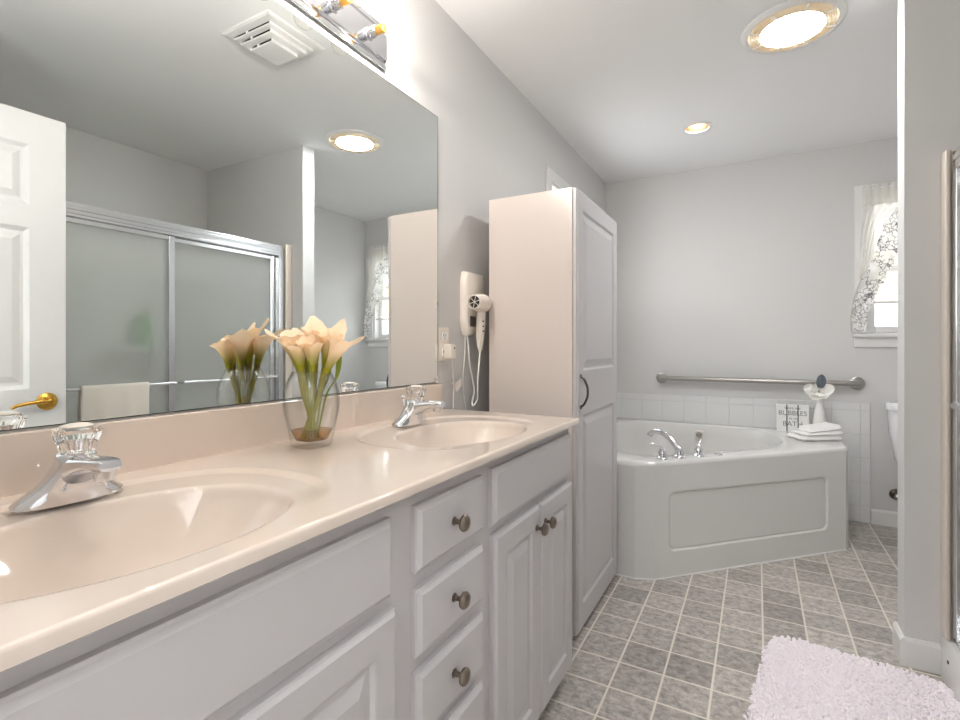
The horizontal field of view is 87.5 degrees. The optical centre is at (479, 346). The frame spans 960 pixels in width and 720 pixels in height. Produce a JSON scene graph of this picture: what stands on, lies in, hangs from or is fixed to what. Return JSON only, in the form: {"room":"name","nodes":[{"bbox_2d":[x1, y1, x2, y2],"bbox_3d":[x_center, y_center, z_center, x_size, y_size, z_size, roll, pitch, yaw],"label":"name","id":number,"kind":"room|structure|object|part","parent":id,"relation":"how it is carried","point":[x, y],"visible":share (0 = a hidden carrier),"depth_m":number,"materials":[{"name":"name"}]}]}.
{"room":"bathroom","nodes":[
{"label":"bathroom","id":0,"kind":"room"},
{"bbox_2d":[0,0,605,433],"bbox_3d":[-0.010,-0.090,2.309,0.120,2.440,4.230,0,0,29],"label":"wall","id":1,"kind":"structure","parent":0,"point":[493,143],"depth_m":2.07,"materials":[{"name":"paint"}]},
{"bbox_2d":[0,0,437,431],"bbox_3d":[-0.535,-0.368,1.228,0.007,1.010,1.550,0,0,29],"label":"wall mirror","id":2,"kind":"object","parent":1,"relation":"attached to","point":[182,182],"visible":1,"depth_m":1.08,"materials":[{"name":"silver mirror"}]},
{"bbox_2d":[0,383,442,497],"bbox_3d":[-0.528,0.192,1.229,0.018,0.104,1.575,0,0,29],"label":"backsplash","id":3,"kind":"structure","parent":1,"relation":"attached to","point":[142,443],"depth_m":1.07,"materials":[{"name":"stone"}]},
{"bbox_2d":[288,0,395,70],"bbox_3d":[-0.475,-0.968,1.200,0.139,0.140,0.916,0,0,29],"label":"vanity light bar","id":4,"kind":"object","parent":1,"relation":"attached to","point":[347,20],"visible":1,"depth_m":1.50,"materials":[{"name":"silver metal"}]},
{"bbox_2d":[328,0,352,13],"bbox_3d":[-0.362,-0.968,1.391,0.126,0.064,0.064,0,0,29],"label":"socket","id":5,"kind":"object","parent":4,"relation":"attached to","point":[334,6],"depth_m":1.41,"materials":[{"name":"gold metal"}]},
{"bbox_2d":[364,21,395,40],"bbox_3d":[-0.290,-0.968,1.521,0.126,0.064,0.064,0,0,29],"label":"socket","id":6,"kind":"object","parent":4,"relation":"attached to","point":[372,32],"depth_m":1.53,"materials":[{"name":"gold metal"}]},
{"bbox_2d":[438,327,448,360],"bbox_3d":[-0.139,-0.009,1.942,0.009,0.130,0.070,0,0,29],"label":"outlet plate","id":7,"kind":"object","parent":1,"relation":"attached to","point":[443,333],"visible":0.87,"depth_m":1.93,"materials":[{"name":"beige plastic"}]},
{"bbox_2d":[442,332,446,339],"bbox_3d":[-0.137,-0.040,1.941,0.006,0.032,0.032,0,0,29],"label":"socket","id":8,"kind":"object","parent":7,"relation":"attached to","point":[444,334],"depth_m":1.94,"materials":[{"name":"beige plastic"}]},
{"bbox_2d":[444,344,461,408],"bbox_3d":[-0.098,0.555,1.973,0.035,1.130,0.113,0,0,29],"label":"plug adapter","id":9,"kind":"object","parent":1,"relation":"attached to","point":[449,349],"visible":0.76,"depth_m":1.94,"materials":[{"name":"beige plastic"}]},
{"bbox_3d":[-0.101,0.584,1.965,0.017,1.073,0.051,0,0,6],"label":"cord","id":10,"kind":"part","parent":9,"relation":"part of","materials":[{"name":"white plastic"}]},
{"bbox_2d":[460,271,483,409],"bbox_3d":[-0.016,0.406,2.100,0.070,1.428,0.158,0,0,29],"label":"holder","id":11,"kind":"object","parent":1,"relation":"attached to","point":[470,283],"visible":0.85,"depth_m":2.06,"materials":[{"name":"beige plastic"}]},
{"bbox_3d":[-0.057,0.536,2.067,0.050,1.168,0.016,0,0,-40],"label":"power cord","id":12,"kind":"part","parent":11,"relation":"part of","materials":[{"name":"white plastic"}]},
{"bbox_3d":[-0.028,-0.103,2.077,0.004,0.043,0.054,0,0,29],"label":"label plate","id":13,"kind":"part","parent":11,"relation":"part of","materials":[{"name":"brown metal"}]},
{"bbox_3d":[-0.019,0.100,2.079,0.055,0.297,0.063,0,0,29],"label":"coil cord","id":14,"kind":"part","parent":11,"relation":"part of","materials":[{"name":"white plastic"}]},
{"bbox_2d":[468,294,491,351],"bbox_3d":[0.000,-0.097,2.044,0.075,0.236,0.119,0,0,29],"label":"hair dryer","id":15,"kind":"object","parent":11,"relation":"hanging from","point":[481,303],"visible":1,"depth_m":2.04,"materials":[{"name":"beige plastic"}]},
{"bbox_3d":[0.004,-0.064,2.062,0.041,0.170,0.042,0,0,29],"label":"handle","id":16,"kind":"part","parent":15,"relation":"part of","materials":[{"name":"beige plastic"}]},
{"bbox_2d":[546,167,571,190],"bbox_3d":[0.557,-0.515,3.292,0.160,1.040,0.904,0,0,29],"label":"window","id":17,"kind":"structure","parent":1,"relation":"in","point":[551,176],"depth_m":2.96,"materials":[{"name":"white paint"}]},
{"bbox_2d":[435,0,897,182],"bbox_3d":[1.153,-1.360,1.665,2.780,0.100,4.230,0,0,29],"label":"ceiling","id":18,"kind":"structure","parent":0,"point":[620,81],"depth_m":2.43,"materials":[{"name":"paint"}]},
{"bbox_2d":[682,121,711,133],"bbox_3d":[1.299,-1.350,2.998,0.164,0.092,0.164,0,0,29],"label":"recessed light","id":19,"kind":"object","parent":18,"relation":"in","point":[696,127],"visible":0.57,"depth_m":3.04,"materials":[{"name":"white glass"}]},
{"bbox_2d":[740,0,847,54],"bbox_3d":[1.274,-1.297,2.049,0.372,0.026,0.372,0,0,29],"label":"recessed light","id":20,"kind":"object","parent":18,"relation":"in","point":[791,25],"visible":1,"depth_m":2.02,"materials":[{"name":"white glass"}]},
{"bbox_2d":[538,521,945,719],"bbox_3d":[0.838,1.180,1.096,2.780,0.100,5.530,0,0,29],"label":"floor","id":21,"kind":"structure","parent":0,"point":[688,647],"depth_m":2.00,"materials":[{"name":"tile"}]},
{"bbox_2d":[0,428,571,719],"bbox_3d":[-0.281,0.695,1.112,0.556,0.870,1.583,0,0,29],"label":"vanity cabinet","id":22,"kind":"object","parent":21,"relation":"on","point":[451,599],"visible":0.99,"depth_m":0.81,"materials":[{"name":"white wood"}]},
{"bbox_2d":[0,383,578,672],"bbox_3d":[-0.292,0.259,1.115,0.542,0.238,1.604,0,0,29],"label":"countertop","id":23,"kind":"structure","parent":22,"relation":"on","point":[206,496],"depth_m":0.85,"materials":[{"name":"stone"}]},
{"bbox_2d":[8,422,122,512],"bbox_3d":[-0.607,0.179,0.769,0.156,0.122,0.147,0,0,29],"label":"sink faucet","id":24,"kind":"object","parent":23,"relation":"on","point":[77,472],"visible":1,"depth_m":0.75,"materials":[{"name":"silver metal"}]},
{"bbox_3d":[-0.626,0.143,0.780,0.064,0.040,0.063,0,0,29],"label":"handle","id":25,"kind":"part","parent":24,"relation":"part of","materials":[{"name":"clear plastic"}]},
{"bbox_3d":[-0.591,0.192,0.760,0.120,0.057,0.054,0,0,29],"label":"spout","id":26,"kind":"part","parent":24,"relation":"part of","materials":[{"name":"silver metal"}]},
{"bbox_2d":[392,385,445,426],"bbox_3d":[-0.179,0.179,1.542,0.156,0.122,0.147,0,0,29],"label":"sink faucet","id":27,"kind":"object","parent":23,"relation":"on","point":[414,407],"visible":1,"depth_m":1.52,"materials":[{"name":"silver metal"}]},
{"bbox_3d":[-0.198,0.143,1.552,0.064,0.040,0.063,0,0,29],"label":"handle","id":28,"kind":"part","parent":27,"relation":"part of","materials":[{"name":"clear plastic"}]},
{"bbox_3d":[-0.163,0.192,1.533,0.120,0.057,0.054,0,0,29],"label":"spout","id":29,"kind":"part","parent":27,"relation":"part of","materials":[{"name":"silver metal"}]},
{"bbox_3d":[-0.405,0.150,1.205,0.131,0.180,0.131,0,0,29],"label":"glass vase","id":30,"kind":"object","parent":23,"relation":"on","visible":0},
{"bbox_2d":[264,329,320,438],"bbox_3d":[-0.449,0.091,1.190,0.119,0.265,0.071,0,0,11],"label":"calla lily","id":31,"kind":"object","parent":30,"relation":"in","point":[291,340],"visible":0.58,"depth_m":1.18,"materials":[{"name":"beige plant"}]},
{"bbox_3d":[-0.414,0.132,1.201,0.061,0.183,0.015,0,0,-17],"label":"stem","id":32,"kind":"part","parent":31,"relation":"part of","materials":[{"name":"green plant"}]},
{"bbox_2d":[280,330,313,422],"bbox_3d":[-0.419,0.091,1.165,0.087,0.264,0.081,0,0,-28],"label":"calla lily","id":33,"kind":"object","parent":30,"relation":"in","point":[297,352],"visible":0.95,"depth_m":1.17,"materials":[{"name":"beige plant"}]},
{"bbox_3d":[-0.409,0.136,1.190,0.015,0.175,0.060,0,0,20],"label":"stem","id":34,"kind":"part","parent":33,"relation":"part of","materials":[{"name":"green plant"}]},
{"bbox_2d":[291,328,316,439],"bbox_3d":[-0.434,0.087,1.240,0.126,0.272,0.074,0,0,29],"label":"calla lily","id":35,"kind":"object","parent":30,"relation":"in","point":[296,331],"visible":0.22,"depth_m":1.22,"materials":[{"name":"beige plant"}]},
{"bbox_3d":[-0.412,0.130,1.215,0.015,0.186,0.066,0,0,-37],"label":"stem","id":36,"kind":"part","parent":35,"relation":"part of","materials":[{"name":"green plant"}]},
{"bbox_2d":[308,360,311,439],"bbox_3d":[-0.396,0.111,1.180,0.013,0.222,0.042,0,0,-12],"label":"leaf","id":37,"kind":"object","parent":30,"relation":"in","point":[309,365],"visible":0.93,"depth_m":1.18,"materials":[{"name":"green plant"}]},
{"bbox_2d":[296,325,327,438],"bbox_3d":[-0.393,0.086,1.171,0.082,0.274,0.079,0,0,29],"label":"calla lily","id":38,"kind":"object","parent":30,"relation":"in","point":[312,352],"visible":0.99,"depth_m":1.17,"materials":[{"name":"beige plant"}]},
{"bbox_3d":[-0.400,0.137,1.193,0.015,0.171,0.060,0,0,-19],"label":"stem","id":39,"kind":"part","parent":38,"relation":"part of","materials":[{"name":"green plant"}]},
{"bbox_2d":[300,316,329,438],"bbox_3d":[-0.404,0.072,1.225,0.071,0.300,0.074,0,0,29],"label":"calla lily","id":40,"kind":"object","parent":30,"relation":"in","point":[313,322],"visible":0.41,"depth_m":1.24,"materials":[{"name":"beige plant"}]},
{"bbox_3d":[-0.402,0.128,1.211,0.015,0.188,0.030,0,0,11],"label":"stem","id":41,"kind":"part","parent":40,"relation":"part of","materials":[{"name":"green plant"}]},
{"bbox_2d":[300,319,346,439],"bbox_3d":[-0.370,0.077,1.193,0.107,0.292,0.074,0,0,-22],"label":"calla lily","id":42,"kind":"object","parent":30,"relation":"in","point":[337,331],"visible":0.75,"depth_m":1.20,"materials":[{"name":"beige plant"}]},
{"bbox_3d":[-0.397,0.131,1.202,0.070,0.185,0.015,0,0,7],"label":"stem","id":43,"kind":"part","parent":42,"relation":"part of","materials":[{"name":"green plant"}]},
{"bbox_2d":[303,335,344,439],"bbox_3d":[-0.382,0.092,1.241,0.070,0.264,0.128,0,0,29],"label":"calla lily","id":44,"kind":"object","parent":30,"relation":"in","point":[307,431],"visible":0.24,"depth_m":1.20,"materials":[{"name":"green plant"}]},
{"bbox_3d":[-0.399,0.133,1.218,0.016,0.180,0.071,0,0,29],"label":"stem","id":45,"kind":"part","parent":44,"relation":"part of","materials":[{"name":"green plant"}]},
{"bbox_2d":[316,369,331,426],"bbox_3d":[-0.378,0.110,1.212,0.044,0.224,0.013,0,0,-23],"label":"leaf","id":46,"kind":"object","parent":30,"relation":"in","point":[329,373],"visible":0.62,"depth_m":1.21,"materials":[{"name":"green plant"}]},
{"bbox_2d":[318,356,341,430],"bbox_3d":[-0.369,0.114,1.229,0.065,0.217,0.010,0,0,-37],"label":"leaf","id":47,"kind":"object","parent":30,"relation":"in","point":[339,362],"visible":0.84,"depth_m":1.23,"materials":[{"name":"green plant"}]},
{"bbox_2d":[314,336,364,415],"bbox_3d":[-0.349,0.099,1.194,0.167,0.249,0.064,0,0,29],"label":"calla lily","id":48,"kind":"object","parent":30,"relation":"in","point":[336,349],"visible":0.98,"depth_m":1.17,"materials":[{"name":"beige plant"}]},
{"bbox_3d":[-0.394,0.137,1.198,0.085,0.173,0.018,0,0,29],"label":"stem","id":49,"kind":"part","parent":48,"relation":"part of","materials":[{"name":"green plant"}]},
{"bbox_3d":[-0.223,0.754,0.733,0.019,0.608,0.306,0,0,29],"label":"door","id":50,"kind":"part","parent":22,"relation":"part of","materials":[{"name":"white wood"}]},
{"bbox_3d":[-0.058,0.665,1.031,0.019,0.126,0.256,0,0,29],"label":"drawer","id":51,"kind":"part","parent":22,"relation":"part of","materials":[{"name":"white wood"}]},
{"bbox_3d":[-0.058,0.511,1.031,0.019,0.126,0.256,0,0,29],"label":"drawer","id":52,"kind":"part","parent":22,"relation":"part of","materials":[{"name":"white wood"}]},
{"bbox_3d":[-0.058,0.356,1.031,0.019,0.125,0.256,0,0,29],"label":"drawer","id":53,"kind":"part","parent":22,"relation":"part of","materials":[{"name":"white wood"}]},
{"bbox_3d":[-0.037,0.665,1.013,0.034,0.035,0.035,0,0,29],"label":"knob","id":54,"kind":"part","parent":22,"relation":"part of","materials":[{"name":"grey metal"}]},
{"bbox_3d":[-0.037,0.511,1.013,0.034,0.035,0.035,0,0,29],"label":"knob","id":55,"kind":"part","parent":22,"relation":"part of","materials":[{"name":"grey metal"}]},
{"bbox_3d":[-0.037,0.356,1.013,0.034,0.035,0.035,0,0,29],"label":"knob","id":56,"kind":"part","parent":22,"relation":"part of","materials":[{"name":"grey metal"}]},
{"bbox_3d":[-0.058,0.906,1.031,0.019,0.299,0.256,0,0,29],"label":"drawer","id":57,"kind":"part","parent":22,"relation":"part of","materials":[{"name":"white wood"}]},
{"bbox_3d":[0.098,0.754,1.312,0.019,0.608,0.278,0,0,29],"label":"door","id":58,"kind":"part","parent":22,"relation":"part of","materials":[{"name":"white wood"}]},
{"bbox_3d":[0.174,0.508,1.394,0.034,0.035,0.035,0,0,29],"label":"knob","id":59,"kind":"part","parent":22,"relation":"part of","materials":[{"name":"grey metal"}]},
{"bbox_3d":[0.205,0.508,1.450,0.034,0.035,0.035,0,0,29],"label":"knob","id":60,"kind":"part","parent":22,"relation":"part of","materials":[{"name":"grey metal"}]},
{"bbox_3d":[0.235,0.754,1.561,0.019,0.608,0.279,0,0,29],"label":"door","id":61,"kind":"part","parent":22,"relation":"part of","materials":[{"name":"white wood"}]},
{"bbox_2d":[489,187,616,637],"bbox_3d":[0.369,0.259,2.266,0.415,1.742,0.618,0,0,29],"label":"linen cabinet","id":62,"kind":"object","parent":21,"relation":"on","point":[553,253],"visible":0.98,"depth_m":2.02,"materials":[{"name":"white laminate"}]},
{"bbox_3d":[0.403,0.175,1.934,0.035,0.136,0.016,0,0,29],"label":"handle","id":63,"kind":"part","parent":62,"relation":"part of","materials":[{"name":"brown metal"}]},
{"bbox_3d":[0.514,0.249,2.186,0.019,1.718,0.614,0,0,29],"label":"door","id":64,"kind":"part","parent":62,"relation":"part of","materials":[{"name":"white wood"}]},
{"bbox_2d":[615,418,847,579],"bbox_3d":[1.306,0.846,2.986,1.503,0.572,1.506,0,0,29],"label":"tub","id":65,"kind":"object","parent":21,"relation":"on","point":[771,495],"visible":0.75,"depth_m":2.60,"materials":[{"name":"white plastic"}]},
{"bbox_2d":[647,429,704,459],"bbox_3d":[1.001,0.497,2.560,0.279,0.127,0.211,0,0,17],"label":"tub filler","id":66,"kind":"object","parent":65,"relation":"on","point":[662,452],"visible":1,"depth_m":2.55,"materials":[{"name":"silver metal"}]},
{"bbox_3d":[0.912,0.534,2.505,0.054,0.053,0.053,0,0,29],"label":"handle","id":67,"kind":"part","parent":66,"relation":"part of","materials":[{"name":"silver metal"}]},
{"bbox_3d":[0.959,0.490,2.604,0.038,0.113,0.215,0,0,-34],"label":"spout","id":68,"kind":"part","parent":66,"relation":"part of","materials":[{"name":"silver metal"}]},
{"bbox_3d":[1.007,0.542,2.534,0.064,0.036,0.064,0,0,29],"label":"spout","id":69,"kind":"part","parent":66,"relation":"part of","materials":[{"name":"silver metal"}]},
{"bbox_3d":[1.122,0.534,2.569,0.054,0.053,0.054,0,0,29],"label":"handle","id":70,"kind":"part","parent":66,"relation":"part of","materials":[{"name":"silver metal"}]},
{"bbox_2d":[617,418,847,466],"bbox_3d":[1.307,0.775,2.988,1.503,0.430,1.502,0,0,29],"label":"basin","id":71,"kind":"object","parent":65,"relation":"in","point":[740,446],"depth_m":3.21,"materials":[{"name":"white plastic"}]},
{"bbox_3d":[1.413,0.858,2.607,1.018,0.281,0.004,0,0,-17],"label":"apron panel","id":72,"kind":"part","parent":65,"relation":"part of","materials":[{"name":"white plastic"}]},
{"bbox_2d":[776,404,808,431],"bbox_3d":[2.057,0.472,3.299,0.182,0.178,0.035,0,0,29],"label":"sign","id":73,"kind":"object","parent":65,"relation":"on","point":[789,418],"visible":1,"depth_m":3.30,"materials":[{"name":"white plastic"}]},
{"bbox_2d":[786,422,844,440],"bbox_3d":[2.019,0.512,3.024,0.263,0.095,0.160,0,0,-1],"label":"folded towel","id":74,"kind":"object","parent":65,"relation":"on","point":[825,431],"visible":1,"depth_m":2.96,"materials":[{"name":"white fabric"}]},
{"bbox_2d":[813,399,825,423],"bbox_3d":[2.175,0.440,3.210,0.074,0.240,0.074,0,0,29],"label":"bud vase","id":75,"kind":"object","parent":65,"relation":"on","point":[819,415],"visible":0.65,"depth_m":3.19,"materials":[{"name":"white ceramic"}]},
{"bbox_2d":[803,374,834,400],"bbox_3d":[2.157,0.270,3.193,0.172,0.190,0.076,0,0,29],"label":"blossom","id":76,"kind":"object","parent":75,"relation":"in","point":[820,390],"visible":1,"depth_m":3.19,"materials":[{"name":"plant"}]},
{"bbox_2d":[743,635,959,719],"bbox_3d":[1.137,1.117,1.513,0.554,0.024,0.740,0,0,36],"label":"bath rug","id":77,"kind":"object","parent":21,"relation":"on","point":[796,680],"visible":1,"depth_m":1.62,"materials":[{"name":"white fabric"}]},
{"bbox_2d":[885,402,897,462],"bbox_3d":[2.571,0.736,2.719,0.492,0.788,0.738,0,0,29],"label":"toilet","id":78,"kind":"object","parent":21,"relation":"on","point":[891,407],"visible":0.12,"depth_m":3.01,"materials":[{"name":"ceramic"}]},
{"bbox_3d":[2.697,0.365,2.946,0.492,0.045,0.220,0,0,29],"label":"tank lid","id":79,"kind":"part","parent":78,"relation":"part of","materials":[{"name":"ceramic"}]},
{"bbox_2d":[940,149,959,701],"bbox_3d":[1.621,0.230,0.841,0.920,1.800,1.536,0,0,29],"label":"shower door frame","id":80,"kind":"structure","parent":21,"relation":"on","point":[950,653],"depth_m":1.69,"materials":[{"name":"silver metal"}]},
{"bbox_2d":[950,146,959,649],"bbox_3d":[1.235,0.168,1.025,0.108,1.640,1.481,0,0,29],"label":"door set","id":81,"kind":"structure","parent":80,"relation":"attached to","point":[955,405],"depth_m":1.65,"materials":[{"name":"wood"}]},
{"bbox_2d":[606,137,897,511],"bbox_3d":[2.148,-0.090,3.463,2.540,2.440,0.120,0,0,29],"label":"wall","id":82,"kind":"structure","parent":0,"point":[745,269],"depth_m":3.53,"materials":[{"name":"paint"}]},
{"bbox_2d":[617,392,870,523],"bbox_3d":[1.750,0.746,3.610,1.697,0.768,0.008,0,0,29],"label":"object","id":83,"kind":"structure","parent":82,"relation":"attached to","point":[854,418],"depth_m":3.49,"materials":[{"name":"white tile"}]},
{"bbox_2d":[656,372,864,389],"bbox_3d":[1.893,0.237,3.496,1.280,0.084,0.070,0,0,29],"label":"grab bar","id":84,"kind":"object","parent":82,"relation":"attached to","point":[857,383],"visible":0.98,"depth_m":3.44,"materials":[{"name":"silver metal"}]},
{"bbox_2d":[852,181,897,346],"bbox_3d":[2.821,-0.515,3.067,0.894,1.040,0.160,0,0,29],"label":"window","id":85,"kind":"structure","parent":82,"relation":"in","point":[875,336],"depth_m":3.21,"materials":[{"name":"white paint"}]},
{"bbox_2d":[850,181,897,331],"bbox_3d":[2.779,-0.556,2.991,0.922,0.935,0.058,0,0,29],"label":"window curtain","id":86,"kind":"object","parent":85,"relation":"hanging from","point":[880,200],"visible":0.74,"depth_m":3.15,"materials":[{"name":"white fabric"}]},
{"bbox_3d":[2.802,-0.037,3.032,0.894,0.085,0.080,0,0,29],"label":"sill","id":87,"kind":"part","parent":85,"relation":"part of","materials":[{"name":"white paint"}]},
{"bbox_3d":[2.839,-0.306,3.100,0.710,0.428,0.025,0,0,29],"label":"sash","id":88,"kind":"part","parent":85,"relation":"part of","materials":[{"name":"white paint"}]},
{"bbox_2d":[873,215,897,303],"bbox_3d":[2.812,-0.615,3.052,0.704,0.687,0.028,0,0,29],"label":"window blind","id":89,"kind":"object","parent":85,"relation":"attached to","point":[893,301],"visible":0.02,"depth_m":3.17,"materials":[{"name":"white plastic"}]},
{"bbox_3d":[2.812,-0.281,3.052,0.704,0.018,0.024,0,0,29],"label":"rail","id":90,"kind":"part","parent":89,"relation":"part of","materials":[{"name":"white plastic"}]},
{"bbox_2d":[871,509,897,527],"bbox_3d":[2.860,1.083,2.993,0.840,0.095,0.013,0,0,29],"label":"baseboard","id":91,"kind":"structure","parent":82,"relation":"attached to","point":[878,517],"depth_m":3.16,"materials":[{"name":"white paint"}]},
{"bbox_2d":[889,480,897,499],"bbox_3d":[2.586,0.830,3.105,0.068,0.261,0.082,0,0,29],"label":"shutoff valve","id":92,"kind":"object","parent":82,"relation":"attached to","point":[893,493],"visible":0.5,"depth_m":3.13,"materials":[{"name":"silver metal"}]},
{"bbox_2d":[898,0,959,644],"bbox_3d":[1.976,-0.090,1.578,1.016,2.440,0.095,0,0,29],"label":"wall partition","id":93,"kind":"structure","parent":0,"point":[928,30],"depth_m":1.76,"materials":[{"name":"paint"}]},
{"bbox_2d":[892,621,940,674],"bbox_3d":[1.970,1.080,1.581,1.029,0.100,0.121,0,0,29],"label":"baseboard","id":94,"kind":"structure","parent":93,"relation":"attached to","point":[914,653],"depth_m":1.76,"materials":[{"name":"white paint"}]},
{"label":"outside","id":95,"kind":"structure","parent":0,"visible":0},
{"bbox_3d":[11.595,2.230,19.019,44.000,0.200,35.490,0,0,29],"label":"driveway","id":96,"kind":"object","parent":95,"visible":0},
{"bbox_2d":[874,213,897,325],"bbox_3d":[11.237,-1.470,13.210,16.200,7.200,7.200,0,0,29],"label":"neighbor house","id":97,"kind":"structure","parent":96,"relation":"on","point":[885,314],"depth_m":10.99,"materials":[{"name":"white"}]}
]}

